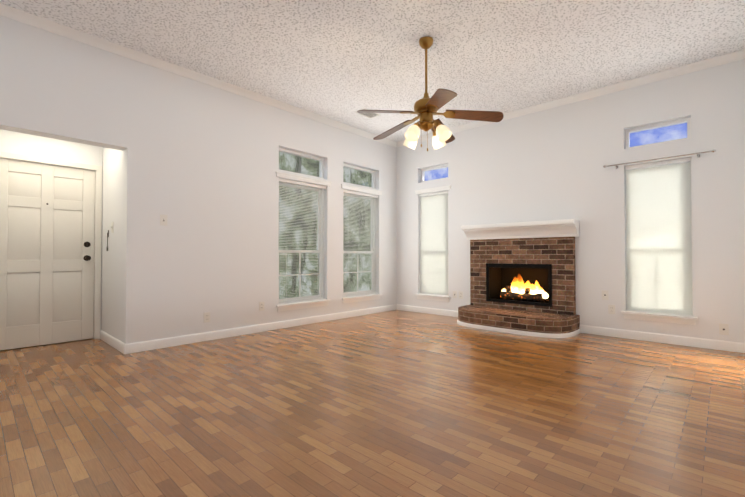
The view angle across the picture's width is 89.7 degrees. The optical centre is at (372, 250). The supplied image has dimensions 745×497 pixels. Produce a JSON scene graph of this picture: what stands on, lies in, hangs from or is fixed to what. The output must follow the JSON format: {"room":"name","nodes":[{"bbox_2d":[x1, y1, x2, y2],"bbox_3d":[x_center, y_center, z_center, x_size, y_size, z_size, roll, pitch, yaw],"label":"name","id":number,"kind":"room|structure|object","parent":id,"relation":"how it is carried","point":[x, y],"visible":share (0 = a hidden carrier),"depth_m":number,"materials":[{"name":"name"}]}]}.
{"room":"living room","nodes":[
{"label":"living room","id":0,"kind":"room"},
{"bbox_2d":[0,129,102,329],"bbox_3d":[-3.626,-0.183,4.167,0.100,2.450,1.000,-1,-1,43],"label":"wall","id":1,"kind":"structure","parent":0,"point":[30,145],"depth_m":4.17,"materials":[{"name":"white paint"}]},
{"bbox_2d":[0,151,108,349],"bbox_3d":[-3.499,0.010,4.050,0.438,2.062,0.990,-1,-1,43],"label":"door","id":2,"kind":"structure","parent":1,"relation":"in","point":[50,244],"depth_m":4.16,"materials":[{"name":"white paint"}]},
{"bbox_2d":[101,147,122,340],"bbox_3d":[-3.319,-0.237,3.881,1.040,2.550,1.200,-1,-1,43],"label":"wall","id":3,"kind":"structure","parent":0,"point":[111,283],"depth_m":4.17,"materials":[{"name":"white paint"}]},
{"bbox_2d":[100,330,123,350],"bbox_3d":[-2.881,0.992,4.127,1.020,0.100,0.016,-1,-1,43],"label":"baseboard","id":4,"kind":"structure","parent":3,"relation":"attached to","point":[115,343],"depth_m":4.11,"materials":[{"name":"white paint"}]},
{"bbox_2d":[111,222,113,232],"bbox_3d":[-2.889,-0.258,4.152,0.072,0.115,0.017,-1,-1,43],"label":"switch plate","id":5,"kind":"object","parent":3,"relation":"attached to","point":[112,227],"visible":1,"depth_m":4.14,"materials":[{"name":"white plastic"}]},
{"bbox_2d":[0,15,396,343],"bbox_3d":[-2.618,-0.499,3.758,0.160,3.070,8.810,-1,-1,43],"label":"wall","id":6,"kind":"structure","parent":0,"point":[200,164],"depth_m":4.23,"materials":[{"name":"white paint"}]},
{"bbox_2d":[160,215,166,225],"bbox_3d":[-2.242,-0.330,4.027,0.017,0.115,0.072,-1,-1,43],"label":"switch plate","id":7,"kind":"object","parent":6,"relation":"attached to","point":[163,219],"visible":1,"depth_m":4.03,"materials":[{"name":"white plastic"}]},
{"bbox_2d":[0,3,395,146],"bbox_3d":[-2.483,-1.996,3.763,0.060,0.075,8.650,-1,-1,43],"label":"crown molding","id":8,"kind":"structure","parent":6,"relation":"attached to","point":[45,24],"depth_m":4.01,"materials":[{"name":"white paint"}]},
{"bbox_2d":[204,312,209,322],"bbox_3d":[-1.925,0.775,4.358,0.008,0.115,0.072,-1,-1,43],"label":"electrical outlet","id":9,"kind":"object","parent":6,"relation":"attached to","point":[206,316],"visible":1,"depth_m":4.36,"materials":[{"name":"white plastic"}]},
{"bbox_2d":[120,304,395,353],"bbox_3d":[-1.017,1.010,5.322,0.018,0.100,4.306,-1,-1,43],"label":"baseboard","id":10,"kind":"structure","parent":6,"relation":"attached to","point":[120,346],"depth_m":4.63,"materials":[{"name":"white paint"}]},
{"bbox_2d":[259,302,263,310],"bbox_3d":[-1.441,0.723,4.878,0.008,0.115,0.072,-1,-1,43],"label":"electrical outlet","id":11,"kind":"object","parent":6,"relation":"attached to","point":[261,306],"visible":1,"depth_m":4.87,"materials":[{"name":"white plastic"}]},
{"bbox_2d":[275,148,331,311],"bbox_3d":[-1.021,-0.300,5.431,0.190,2.253,0.970,-1,-1,43],"label":"window","id":12,"kind":"structure","parent":6,"relation":"in","point":[299,302],"depth_m":5.46,"materials":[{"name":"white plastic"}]},
{"bbox_2d":[341,163,381,302],"bbox_3d":[-0.213,-0.288,6.298,0.190,2.253,0.960,-1,-1,43],"label":"window","id":13,"kind":"structure","parent":6,"relation":"in","point":[363,295],"depth_m":6.35,"materials":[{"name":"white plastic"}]},
{"bbox_2d":[0,310,744,496],"bbox_3d":[-1.177,1.078,2.501,6.030,0.120,8.970,-1,-1,43],"label":"floor","id":14,"kind":"structure","parent":0,"point":[397,403],"depth_m":2.29,"materials":[{"name":"laminate"}]},
{"bbox_2d":[457,219,580,337],"bbox_3d":[2.033,0.337,5.288,1.578,1.445,1.131,-1,-1,43],"label":"fireplace","id":15,"kind":"object","parent":14,"relation":"on","point":[522,279],"visible":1,"depth_m":5.17,"materials":[{"name":"brick"}]},
{"bbox_2d":[0,0,744,141],"bbox_3d":[-0.797,-2.117,2.193,4.990,0.120,8.970,-1,-1,43],"label":"ceiling","id":16,"kind":"structure","parent":0,"point":[342,61],"depth_m":3.68,"materials":[{"name":"white paint"}]},
{"bbox_2d":[355,108,379,117],"bbox_3d":[-0.070,-2.001,5.472,0.200,0.014,0.340,-1,-1,43],"label":"ceiling vent","id":17,"kind":"object","parent":16,"relation":"in","point":[370,115],"visible":0.77,"depth_m":5.49,"materials":[{"name":"white plastic"}]},
{"bbox_2d":[357,36,503,150],"bbox_3d":[0.499,-1.489,3.657,1.330,1.091,1.357,-1,-1,43],"label":"ceiling fan","id":18,"kind":"object","parent":16,"relation":"hanging from","point":[426,107],"visible":1,"depth_m":3.53,"materials":[{"name":"brown wood"}]},
{"bbox_2d":[396,59,744,342],"bbox_3d":[2.207,-0.474,5.391,4.990,3.070,0.160,-1,-1,43],"label":"wall","id":19,"kind":"structure","parent":0,"point":[545,165],"depth_m":4.69,"materials":[{"name":"white paint"}]},
{"bbox_2d":[396,304,457,316],"bbox_3d":[1.002,1.025,6.372,1.480,0.100,0.016,-1,-1,43],"label":"baseboard","id":20,"kind":"structure","parent":19,"relation":"attached to","point":[435,311],"depth_m":6.40,"materials":[{"name":"white paint"}]},
{"bbox_2d":[415,164,450,301],"bbox_3d":[1.064,-0.306,6.420,0.720,2.293,0.190,-1,-1,43],"label":"window","id":21,"kind":"structure","parent":19,"relation":"in","point":[433,246],"depth_m":6.41,"materials":[{"name":"white fabric"}]},
{"bbox_2d":[459,291,462,298],"bbox_3d":[1.414,0.710,5.997,0.072,0.115,0.008,-1,-1,43],"label":"electrical outlet","id":22,"kind":"object","parent":19,"relation":"attached to","point":[460,294],"visible":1,"depth_m":6.00,"materials":[{"name":"white plastic"}]},
{"bbox_2d":[396,50,744,146],"bbox_3d":[2.125,-1.973,5.339,4.530,0.075,0.060,-1,-1,43],"label":"crown molding","id":23,"kind":"structure","parent":19,"relation":"attached to","point":[738,55],"depth_m":4.58,"materials":[{"name":"white paint"}]},
{"bbox_2d":[602,290,607,299],"bbox_3d":[2.877,0.549,4.635,0.072,0.115,0.008,-1,-1,43],"label":"electrical outlet","id":24,"kind":"object","parent":19,"relation":"attached to","point":[604,294],"visible":1,"depth_m":4.63,"materials":[{"name":"white plastic"}]},
{"bbox_2d":[608,304,614,313],"bbox_3d":[2.928,0.719,4.585,0.072,0.115,0.008,-1,-1,43],"label":"electrical outlet","id":25,"kind":"object","parent":19,"relation":"attached to","point":[611,309],"visible":1,"depth_m":4.58,"materials":[{"name":"white plastic"}]},
{"bbox_2d":[621,117,697,324],"bbox_3d":[3.298,-0.337,4.337,0.690,2.293,0.190,-1,-1,43],"label":"window","id":26,"kind":"structure","parent":19,"relation":"in","point":[659,253],"depth_m":4.30,"materials":[{"name":"white fabric"}]},
{"bbox_2d":[603,149,715,168],"bbox_3d":[3.229,-1.034,4.281,1.030,0.055,0.078,-1,-1,43],"label":"curtain rod","id":27,"kind":"object","parent":19,"relation":"attached to","point":[697,153],"visible":1,"depth_m":4.21,"materials":[{"name":"silver metal"}]},
{"bbox_2d":[579,325,744,352],"bbox_3d":[3.248,0.994,4.278,1.620,0.100,0.016,-1,-1,43],"label":"baseboard","id":28,"kind":"structure","parent":19,"relation":"attached to","point":[629,334],"depth_m":4.21,"materials":[{"name":"white paint"}]},
{"bbox_2d":[719,323,728,334],"bbox_3d":[3.660,0.819,3.901,0.072,0.115,0.008,-1,-1,43],"label":"electrical outlet","id":29,"kind":"object","parent":19,"relation":"attached to","point":[723,329],"visible":1,"depth_m":3.90,"materials":[{"name":"white plastic"}]},
{"label":"outside","id":30,"kind":"structure","parent":0,"visible":0},
{"bbox_2d":[278,152,371,298],"bbox_3d":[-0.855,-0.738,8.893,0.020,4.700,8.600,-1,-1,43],"label":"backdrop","id":31,"kind":"structure","parent":30,"point":[296,162],"depth_m":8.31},
{"bbox_2d":[425,123,686,180],"bbox_3d":[3.251,-0.773,6.514,7.670,4.700,0.020,-1,-1,43],"label":"sky","id":32,"kind":"structure","parent":30,"point":[640,135],"depth_m":5.63,"materials":[{"name":"blue"}]}
]}

